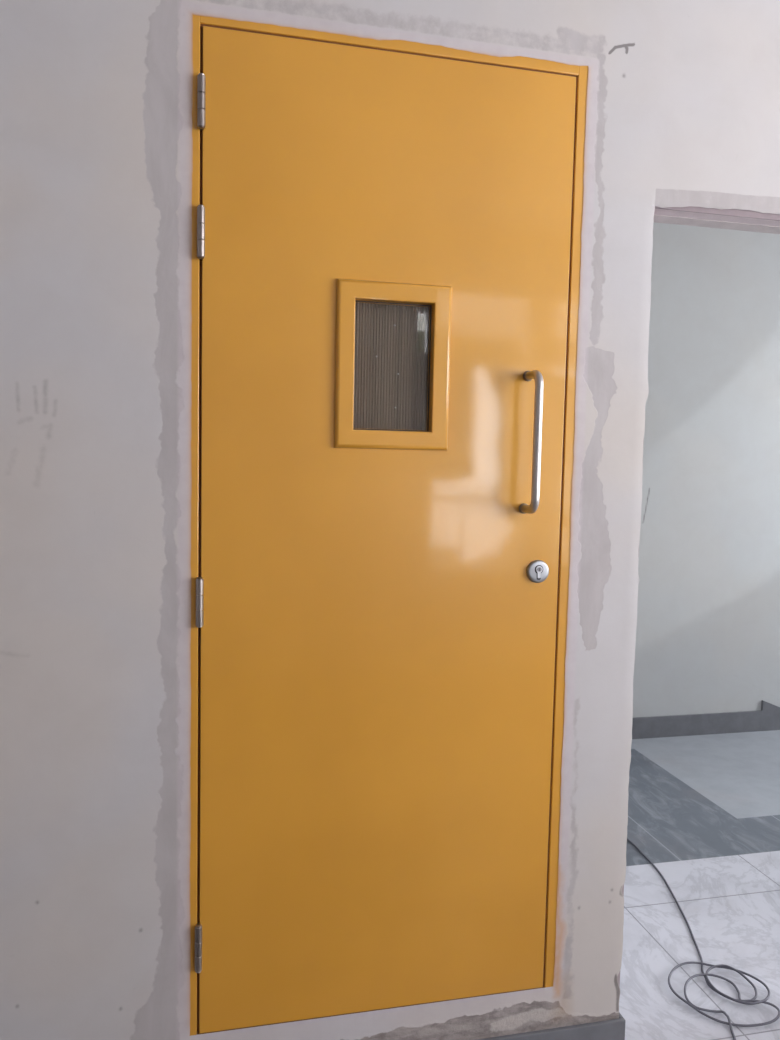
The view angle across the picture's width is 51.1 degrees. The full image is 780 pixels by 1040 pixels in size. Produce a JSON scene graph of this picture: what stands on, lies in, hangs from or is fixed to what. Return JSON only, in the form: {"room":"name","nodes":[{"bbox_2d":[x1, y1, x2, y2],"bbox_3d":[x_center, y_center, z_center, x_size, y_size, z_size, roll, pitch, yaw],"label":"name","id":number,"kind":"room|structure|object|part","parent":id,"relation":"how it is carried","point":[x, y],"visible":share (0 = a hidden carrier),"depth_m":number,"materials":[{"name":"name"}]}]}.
{"room":"building corridor under renovation","nodes":[
{"label":"building corridor under renovation","id":0,"kind":"room"},
{"bbox_2d":[0,0,779,1039],"bbox_3d":[-0.155,-0.158,1.782,5.500,2.950,0.101,0,4,-13],"label":"wall","id":1,"kind":"structure","parent":0,"point":[683,102],"depth_m":1.68,"materials":[{"name":"paint"}]},
{"bbox_2d":[190,15,587,1035],"bbox_3d":[0.001,0.060,1.789,0.869,2.180,0.160,0,4,-13],"label":"door","id":2,"kind":"structure","parent":1,"relation":"in","point":[386,234],"depth_m":1.77,"materials":[{"name":"yellow paint"}]},
{"bbox_3d":[0.003,-0.331,1.769,0.172,0.275,0.006,0,4,-13],"label":"glass pane","id":3,"kind":"part","parent":2,"relation":"part of","materials":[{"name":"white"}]},
{"bbox_3d":[0.006,-0.330,1.756,0.252,0.354,0.028,0,4,-13],"label":"vision panel frame","id":4,"kind":"part","parent":2,"relation":"part of","materials":[{"name":"yellow paint"}]},
{"bbox_3d":[0.314,-0.171,1.799,0.018,0.315,0.074,0,4,-13],"label":"pull handle","id":5,"kind":"part","parent":2,"relation":"part of","materials":[{"name":"silver metal"}]},
{"bbox_2d":[477,1012,625,1039],"bbox_3d":[-1.149,1.262,1.659,3.518,0.094,0.110,0,4,-13],"label":"baseboard","id":6,"kind":"structure","parent":1,"relation":"attached to","point":[614,1029],"depth_m":1.98,"materials":[{"name":"stone"}]},
{"bbox_2d":[619,730,779,1039],"bbox_3d":[0.212,1.450,1.172,5.950,0.150,5.700,0,4,-13],"label":"floor","id":7,"kind":"structure","parent":0,"point":[704,810],"depth_m":2.83,"materials":[{"name":"tile"}]},
{"bbox_2d":[627,838,779,1039],"bbox_3d":[0.858,1.280,2.479,0.430,0.022,2.047,2,4,7],"label":"cable","id":8,"kind":"object","parent":7,"relation":"on","point":[752,1001],"visible":0.97,"depth_m":2.26,"materials":[{"name":"grey rubber"}]},
{"bbox_2d":[633,222,779,717],"bbox_3d":[2.572,0.338,4.618,5.300,4.250,0.098,0,4,-13],"label":"wall","id":9,"kind":"structure","parent":0,"point":[708,626],"depth_m":4.32,"materials":[{"name":"paint"}]},
{"bbox_2d":[632,700,779,738],"bbox_3d":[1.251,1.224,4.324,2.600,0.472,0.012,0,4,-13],"label":"baseboard","id":10,"kind":"structure","parent":9,"relation":"attached to","point":[767,718],"depth_m":4.42,"materials":[{"name":"stone"}]}
]}

